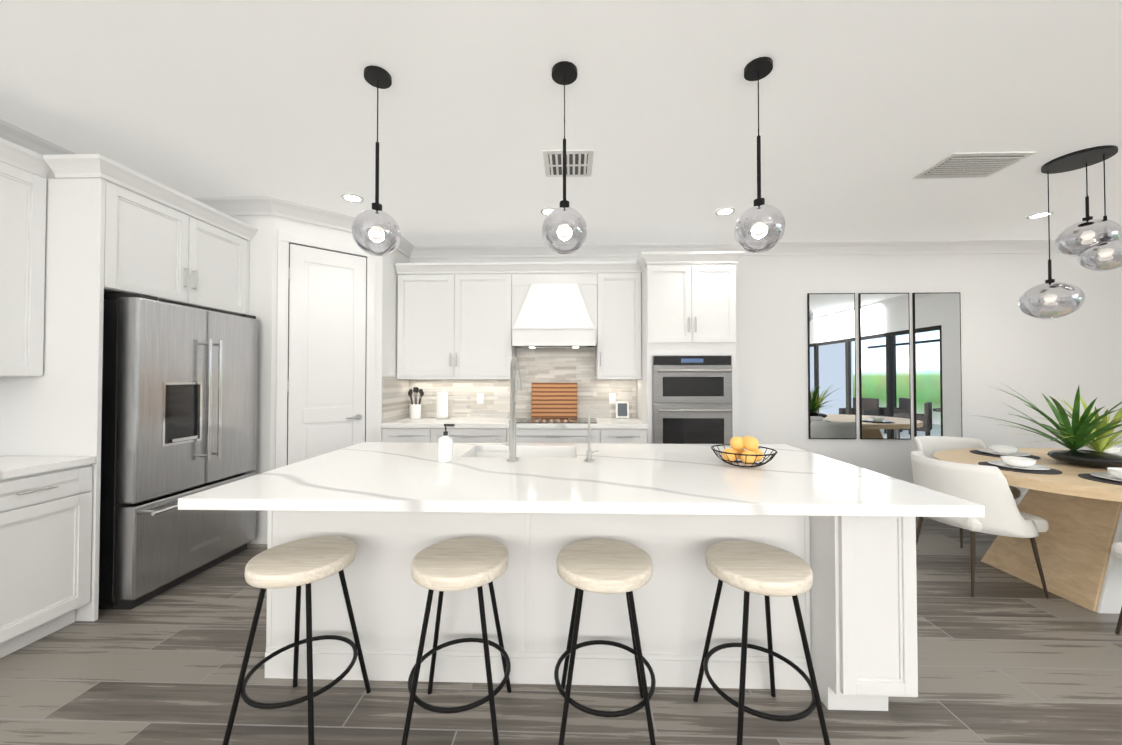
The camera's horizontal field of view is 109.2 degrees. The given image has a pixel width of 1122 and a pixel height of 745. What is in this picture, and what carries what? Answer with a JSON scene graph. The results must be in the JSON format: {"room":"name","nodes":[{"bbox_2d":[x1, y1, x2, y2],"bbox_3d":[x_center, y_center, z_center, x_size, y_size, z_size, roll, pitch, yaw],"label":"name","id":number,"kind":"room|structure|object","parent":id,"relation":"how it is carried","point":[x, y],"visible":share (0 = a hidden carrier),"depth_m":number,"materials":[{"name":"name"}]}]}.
{"room":"kitchen","nodes":[
{"label":"kitchen","id":0,"kind":"room"},
{"bbox_2d":[46,169,68,178],"bbox_3d":[-3.395,-0.058,-0.236,0.100,2.830,7.320,0,-1,2],"label":"wall","id":1,"kind":"structure","parent":0,"point":[50,175],"depth_m":2.56,"materials":[{"name":"white paint"}]},
{"bbox_2d":[0,138,50,376],"bbox_3d":[-3.112,-0.599,1.743,0.346,1.230,1.054,0,-1,2],"label":"upper cabinet","id":2,"kind":"object","parent":1,"relation":"attached to","point":[23,175],"depth_m":2.17,"materials":[{"name":"white wood"}]},
{"bbox_2d":[0,119,187,214],"bbox_3d":[-3.298,-1.415,-0.219,0.095,0.115,7.120,0,-1,2],"label":"crown molding","id":3,"kind":"structure","parent":1,"relation":"attached to","point":[14,134],"depth_m":2.42,"materials":[{"name":"white wood"}]},
{"bbox_2d":[370,243,409,441],"bbox_3d":[-1.779,0.007,4.180,0.100,2.830,0.620,0,-1,2],"label":"wall","id":4,"kind":"structure","parent":0,"point":[386,316],"depth_m":3.93,"materials":[{"name":"white paint"}]},
{"bbox_2d":[275,231,375,468],"bbox_3d":[-2.070,0.117,3.559,0.579,2.590,0.536,0,-1,2],"label":"pantry door","id":5,"kind":"structure","parent":4,"relation":"in","point":[325,352],"depth_m":3.53,"materials":[{"name":"white wood"}]},
{"bbox_2d":[390,235,415,258],"bbox_3d":[-1.684,-1.352,4.121,0.095,0.115,0.552,0,-1,2],"label":"crown molding","id":6,"kind":"structure","parent":4,"relation":"attached to","point":[405,247],"depth_m":4.34,"materials":[{"name":"white"}]},
{"bbox_2d":[0,505,1121,744],"bbox_3d":[1.299,1.413,0.160,9.660,0.100,8.860,0,-1,2],"label":"floor","id":7,"kind":"structure","parent":0,"point":[1006,657],"depth_m":1.72,"materials":[{"name":"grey wood"}]},
{"bbox_2d":[0,464,92,657],"bbox_3d":[-2.963,0.943,1.716,0.646,0.885,1.053,0,-1,2],"label":"base cabinet","id":8,"kind":"object","parent":7,"relation":"on","point":[45,538],"depth_m":2.04,"materials":[{"name":"white wood"}]},
{"bbox_2d":[0,456,95,479],"bbox_3d":[-2.970,0.474,1.257,0.660,0.039,1.985,0,-1,2],"label":"countertop","id":9,"kind":"structure","parent":8,"relation":"on","point":[11,467],"depth_m":2.07,"materials":[{"name":"white stone"}]},
{"bbox_2d":[0,154,257,620],"bbox_3d":[-2.896,0.101,2.749,0.723,2.600,1.111,0,-1,2],"label":"cabinet","id":10,"kind":"object","parent":7,"relation":"on","point":[103,236],"visible":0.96,"depth_m":2.27,"materials":[{"name":"white wood"}]},
{"bbox_2d":[98,294,257,609],"bbox_3d":[-2.811,0.470,2.789,0.816,1.862,0.905,0,-1,2],"label":"fridge","id":11,"kind":"object","parent":7,"relation":"on","point":[179,399],"visible":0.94,"depth_m":2.52,"materials":[{"name":"silver metal"}]},
{"bbox_2d":[222,536,370,744],"bbox_3d":[-1.022,1.052,1.581,0.388,0.667,0.388,0,-1,2],"label":"stool","id":12,"kind":"object","parent":7,"relation":"on","point":[306,562],"visible":1,"depth_m":1.50,"materials":[{"name":"brown wood"}]},
{"bbox_2d":[382,429,436,442],"bbox_3d":[-1.458,0.978,4.159,0.535,0.885,0.624,0,-1,2],"label":"base cabinet","id":13,"kind":"object","parent":7,"relation":"on","point":[388,435],"depth_m":3.85,"materials":[{"name":"white wood"}]},
{"bbox_2d":[401,538,511,744],"bbox_3d":[-0.392,1.052,1.564,0.388,0.667,0.388,0,-1,2],"label":"stool","id":14,"kind":"object","parent":7,"relation":"on","point":[459,564],"visible":1,"depth_m":1.47,"materials":[{"name":"brown wood"}]},
{"bbox_2d":[437,429,508,442],"bbox_3d":[-0.913,0.978,4.143,0.803,0.885,0.624,0,-1,2],"label":"base cabinet","id":15,"kind":"object","parent":7,"relation":"on","point":[458,435],"depth_m":3.84,"materials":[{"name":"white wood"}]},
{"bbox_2d":[516,429,608,442],"bbox_3d":[-0.066,0.978,4.119,1.017,0.885,0.624,0,-1,2],"label":"base cabinet","id":16,"kind":"object","parent":7,"relation":"on","point":[529,430],"depth_m":3.81,"materials":[{"name":"white wood"}]},
{"bbox_2d":[381,417,647,428],"bbox_3d":[-0.449,0.516,4.129,2.554,0.039,0.640,0,-1,2],"label":"countertop","id":17,"kind":"structure","parent":16,"relation":"on","point":[425,422],"depth_m":3.85,"materials":[{"name":"white stone"}]},
{"bbox_2d":[408,387,423,418],"bbox_3d":[-1.575,0.327,4.329,0.176,0.343,0.136,0,-1,2],"label":"utensil crock","id":18,"kind":"object","parent":17,"relation":"on","point":[415,410],"visible":1,"depth_m":4.28,"materials":[{"name":"white ceramic"}]},
{"bbox_2d":[435,389,449,418],"bbox_3d":[-1.285,0.339,4.321,0.150,0.320,0.150,0,-1,2],"label":"paper towel","id":19,"kind":"object","parent":17,"relation":"on","point":[442,404],"visible":1,"depth_m":4.27,"materials":[{"name":"white paper"}]},
{"bbox_2d":[509,417,596,424],"bbox_3d":[-0.066,0.482,4.097,0.850,0.028,0.426,0,-1,2],"label":"cooktop","id":20,"kind":"object","parent":17,"relation":"in","point":[594,420],"depth_m":4.16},
{"bbox_2d":[531,383,576,417],"bbox_3d":[-0.073,0.304,4.373,0.500,0.388,0.086,0,-1,2],"label":"cutting board","id":21,"kind":"object","parent":17,"relation":"on","point":[554,400],"visible":0.92,"depth_m":4.36,"materials":[{"name":"brown wood"}]},
{"bbox_2d":[616,401,628,417],"bbox_3d":[0.667,0.407,4.344,0.140,0.183,0.062,0,-1,2],"label":"photo frame","id":22,"kind":"object","parent":17,"relation":"on","point":[622,409],"visible":1,"depth_m":4.33,"materials":[{"name":"white"}]},
{"bbox_2d":[265,510,917,710],"bbox_3d":[0.043,0.949,2.116,2.760,0.884,1.033,0,-1,2],"label":"kitchen island","id":23,"kind":"object","parent":7,"relation":"on","point":[846,532],"depth_m":1.78,"materials":[{"name":"white wood"}]},
{"bbox_2d":[178,442,984,517],"bbox_3d":[0.049,0.486,2.043,2.844,0.040,1.274,0,-1,2],"label":"island countertop","id":24,"kind":"structure","parent":23,"relation":"on","point":[364,477],"depth_m":1.62,"materials":[{"name":"white stone"}]},
{"bbox_2d":[438,424,454,462],"bbox_3d":[-0.604,0.369,2.100,0.083,0.195,0.076,0,-1,2],"label":"soap dispenser","id":25,"kind":"object","parent":24,"relation":"on","point":[445,447],"visible":1,"depth_m":2.07,"materials":[{"name":"white ceramic"}]},
{"bbox_2d":[491,357,521,461],"bbox_3d":[-0.296,0.191,2.229,0.149,0.554,0.284,0,-1,2],"label":"faucet","id":26,"kind":"object","parent":24,"relation":"on","point":[517,387],"visible":1,"depth_m":2.11,"materials":[{"name":"silver metal"}]},
{"bbox_2d":[474,450,573,457],"bbox_3d":[-0.234,0.622,2.395,0.678,0.245,0.408,0,-1,2],"label":"sink","id":27,"kind":"object","parent":24,"relation":"in","point":[493,453],"depth_m":2.59,"materials":[{"name":"white ceramic"}]},
{"bbox_2d":[585,409,598,461],"bbox_3d":[0.163,0.331,2.145,0.075,0.271,0.130,0,-1,2],"label":"faucet","id":28,"kind":"object","parent":24,"relation":"on","point":[589,455],"visible":1,"depth_m":2.10,"materials":[{"name":"silver metal"}]},
{"bbox_2d":[711,436,777,466],"bbox_3d":[0.921,0.391,2.016,0.307,0.146,0.307,0,-1,2],"label":"fruit bowl","id":29,"kind":"object","parent":24,"relation":"on","point":[752,454],"visible":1,"depth_m":1.98,"materials":[{"name":"black metal"}]},
{"bbox_2d":[554,539,655,744],"bbox_3d":[0.168,1.052,1.548,0.389,0.667,0.389,0,-1,2],"label":"stool","id":30,"kind":"object","parent":7,"relation":"on","point":[604,566],"visible":1,"depth_m":1.45,"materials":[{"name":"brown wood"}]},
{"bbox_2d":[609,429,646,443],"bbox_3d":[0.605,0.977,4.100,0.446,0.885,0.624,0,-1,2],"label":"base cabinet","id":31,"kind":"object","parent":7,"relation":"on","point":[616,436],"depth_m":3.79,"materials":[{"name":"white wood"}]},
{"bbox_2d":[637,251,745,443],"bbox_3d":[1.252,0.145,4.051,0.972,2.550,0.712,0,-1,2],"label":"tall cabinet","id":32,"kind":"object","parent":7,"relation":"on","point":[686,388],"visible":0.79,"depth_m":3.79,"materials":[{"name":"white wood"}]},
{"bbox_2d":[693,541,830,744],"bbox_3d":[0.752,1.051,1.531,0.396,0.667,0.397,0,-1,2],"label":"stool","id":33,"kind":"object","parent":7,"relation":"on","point":[765,570],"visible":1,"depth_m":1.44,"materials":[{"name":"brown wood"}]},
{"bbox_2d":[914,436,1020,547],"bbox_3d":[3.443,1.002,3.453,0.610,0.821,0.572,0,-1,2],"label":"chair","id":34,"kind":"object","parent":7,"relation":"on","point":[928,446],"visible":0.19,"depth_m":3.65,"materials":[{"name":"white fabric"}]},
{"bbox_2d":[911,451,1048,598],"bbox_3d":[2.760,0.991,2.706,0.572,0.821,0.610,0,-1,2],"label":"chair","id":35,"kind":"object","parent":7,"relation":"on","point":[988,487],"visible":0.73,"depth_m":2.49,"materials":[{"name":"white fabric"}]},
{"bbox_2d":[933,448,1121,613],"bbox_3d":[3.900,1.018,2.643,2.300,0.762,1.560,0,-1,2],"label":"dining table","id":36,"kind":"object","parent":7,"relation":"on","point":[1081,564],"visible":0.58,"depth_m":2.46,"materials":[{"name":"brown wood"}]},
{"bbox_2d":[970,445,1040,458],"bbox_3d":[3.463,0.611,3.122,0.370,0.065,0.370,0,-1,2],"label":"place setting","id":37,"kind":"object","parent":36,"relation":"on","point":[998,450],"visible":0.94,"depth_m":3.09,"materials":[{"name":"grey ceramic"}]},
{"bbox_2d":[978,456,1061,474],"bbox_3d":[3.050,0.604,2.663,0.370,0.065,0.370,0,-1,2],"label":"place setting","id":38,"kind":"object","parent":36,"relation":"on","point":[1018,464],"visible":0.98,"depth_m":2.62,"materials":[{"name":"grey ceramic"}]},
{"bbox_2d":[972,383,1121,467],"bbox_3d":[3.532,0.343,2.835,1.036,0.593,1.207,0,-1,2],"label":"potted plant","id":39,"kind":"object","parent":36,"relation":"on","point":[1086,428],"visible":1,"depth_m":2.70,"materials":[{"name":"green plant"}]},
{"bbox_2d":[1077,445,1121,455],"bbox_3d":[4.264,0.611,3.129,0.370,0.065,0.370,0,-1,2],"label":"place setting","id":40,"kind":"object","parent":36,"relation":"on","point":[1117,451],"visible":0.29,"depth_m":3.08,"materials":[{"name":"grey ceramic"}]},
{"bbox_2d":[1078,467,1121,485],"bbox_3d":[3.290,0.599,2.306,0.370,0.065,0.370,0,-1,2],"label":"place setting","id":41,"kind":"object","parent":36,"relation":"on","point":[1113,475],"visible":0.98,"depth_m":2.35,"materials":[{"name":"grey ceramic"}]},
{"bbox_2d":[1111,542,1121,634],"bbox_3d":[3.178,0.978,1.867,0.610,0.821,0.572,0,-1,2],"label":"chair","id":42,"kind":"object","parent":7,"relation":"on","point":[1116,548],"visible":1,"depth_m":2.12,"materials":[{"name":"white fabric"}]},
{"bbox_2d":[0,0,1121,245],"bbox_3d":[1.299,-1.517,0.203,9.660,0.100,8.860,0,-1,2],"label":"ceiling","id":43,"kind":"structure","parent":0,"point":[870,110],"depth_m":2.16,"materials":[{"name":"white paint"}]},
{"bbox_2d":[341,193,363,202],"bbox_3d":[-1.696,-1.417,3.248,0.164,0.008,0.164,0,-1,2],"label":"recessed light","id":44,"kind":"object","parent":43,"relation":"in","point":[352,198],"visible":1,"depth_m":3.24,"materials":[{"name":"white"}]},
{"bbox_2d":[352,65,400,255],"bbox_3d":[-0.888,-1.002,1.928,0.216,0.877,0.216,0,-1,2],"label":"pendant light","id":45,"kind":"object","parent":43,"relation":"hanging from","point":[377,225],"visible":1,"depth_m":1.90,"materials":[{"name":"clear glass"}]},
{"bbox_2d":[541,208,555,215],"bbox_3d":[-0.098,-1.413,3.512,0.164,0.008,0.164,0,-1,2],"label":"recessed light","id":46,"kind":"object","parent":43,"relation":"in","point":[546,211],"visible":0.58,"depth_m":3.48,"materials":[{"name":"white"}]},
{"bbox_2d":[542,61,586,254],"bbox_3d":[0.017,-1.002,1.902,0.216,0.877,0.216,0,-1,2],"label":"pendant light","id":47,"kind":"object","parent":43,"relation":"hanging from","point":[564,222],"visible":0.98,"depth_m":1.87,"materials":[{"name":"clear glass"}]},
{"bbox_2d":[542,149,593,176],"bbox_3d":[0.050,-1.420,2.728,0.330,0.017,0.330,0,-1,2],"label":"ceiling vent","id":48,"kind":"object","parent":43,"relation":"in","point":[579,163],"visible":0.96,"depth_m":2.70,"materials":[{"name":"white metal"}]},
{"bbox_2d":[715,207,734,215],"bbox_3d":[1.443,-1.413,3.509,0.164,0.008,0.164,0,-1,2],"label":"recessed light","id":49,"kind":"object","parent":43,"relation":"in","point":[725,211],"visible":1,"depth_m":3.50,"materials":[{"name":"white"}]},
{"bbox_2d":[734,57,785,252],"bbox_3d":[0.930,-1.003,1.876,0.216,0.877,0.216,0,-1,2],"label":"pendant light","id":50,"kind":"object","parent":43,"relation":"hanging from","point":[760,219],"visible":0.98,"depth_m":1.85,"materials":[{"name":"clear glass"}]},
{"bbox_2d":[912,151,1035,178],"bbox_3d":[2.822,-1.421,2.749,0.520,0.015,0.320,0,-1,2],"label":"ceiling vent","id":51,"kind":"object","parent":43,"relation":"in","point":[972,165],"visible":1,"depth_m":2.72,"materials":[{"name":"white metal"}]},
{"bbox_2d":[1026,211,1053,218],"bbox_3d":[4.306,-1.412,3.587,0.164,0.008,0.164,0,-1,2],"label":"recessed light","id":52,"kind":"object","parent":43,"relation":"in","point":[1039,215],"visible":0.92,"depth_m":3.59,"materials":[{"name":"white"}]},
{"bbox_2d":[1018,145,1121,318],"bbox_3d":[3.465,-0.902,2.696,0.422,1.055,0.459,0,-1,2],"label":"pendant light","id":53,"kind":"object","parent":43,"relation":"hanging from","point":[1102,238],"visible":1,"depth_m":2.66,"materials":[{"name":"black metal"}]},
{"bbox_2d":[410,253,1121,491],"bbox_3d":[2.100,0.010,4.440,7.840,2.830,0.100,0,-1,2],"label":"wall","id":54,"kind":"structure","parent":0,"point":[1008,343],"depth_m":4.33,"materials":[{"name":"white paint"}]},
{"bbox_2d":[397,273,518,376],"bbox_3d":[-1.109,-0.492,4.320,1.201,1.070,0.327,0,-1,2],"label":"upper cabinet","id":55,"kind":"object","parent":54,"relation":"attached to","point":[455,322],"depth_m":4.16,"materials":[{"name":"white wood"}]},
{"bbox_2d":[382,347,636,422],"bbox_3d":[-0.448,0.101,4.147,2.554,0.788,0.613,0,-1,2],"label":"tile backsplash","id":56,"kind":"structure","parent":54,"relation":"attached to","point":[598,398],"depth_m":4.44,"materials":[{"name":"tile"}]},
{"bbox_2d":[512,284,596,347],"bbox_3d":[-0.067,-0.577,4.197,0.885,0.658,0.511,0,-1,2],"label":"range hood","id":57,"kind":"object","parent":54,"relation":"attached to","point":[554,315],"visible":1,"depth_m":3.99,"materials":[{"name":"white paint"}]},
{"bbox_2d":[595,269,641,376],"bbox_3d":[0.607,-0.492,4.271,0.454,1.070,0.327,0,-1,2],"label":"upper cabinet","id":58,"kind":"object","parent":54,"relation":"attached to","point":[618,346],"depth_m":4.12,"materials":[{"name":"white wood"}]},
{"bbox_2d":[416,239,1121,258],"bbox_3d":[2.107,-1.349,4.361,7.660,0.115,0.095,0,-1,2],"label":"crown molding","id":59,"kind":"structure","parent":54,"relation":"attached to","point":[963,246],"depth_m":4.36,"materials":[{"name":"white"}]},
{"bbox_2d":[807,293,858,438],"bbox_3d":[2.955,-0.071,4.353,0.500,1.590,0.021,0,-1,2],"label":"mirror panel","id":60,"kind":"object","parent":54,"relation":"attached to","point":[830,316],"depth_m":4.34,"materials":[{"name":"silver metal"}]},
{"bbox_2d":[859,293,914,438],"bbox_3d":[3.518,-0.071,4.337,0.529,1.590,0.021,0,-1,2],"label":"mirror panel","id":61,"kind":"object","parent":54,"relation":"attached to","point":[884,370],"depth_m":4.33,"materials":[{"name":"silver metal"}]},
{"bbox_2d":[912,292,961,436],"bbox_3d":[4.077,-0.071,4.322,0.491,1.590,0.021,0,-1,2],"label":"mirror panel","id":62,"kind":"object","parent":54,"relation":"attached to","point":[938,373],"depth_m":4.31,"materials":[{"name":"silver metal"}]},
{"bbox_2d":[1014,492,1026,504],"bbox_3d":[3.868,1.356,4.312,4.360,0.135,0.016,0,-1,2],"label":"baseboard","id":63,"kind":"structure","parent":54,"relation":"attached to","point":[1017,501],"depth_m":4.26,"materials":[{"name":"white"}]}
]}

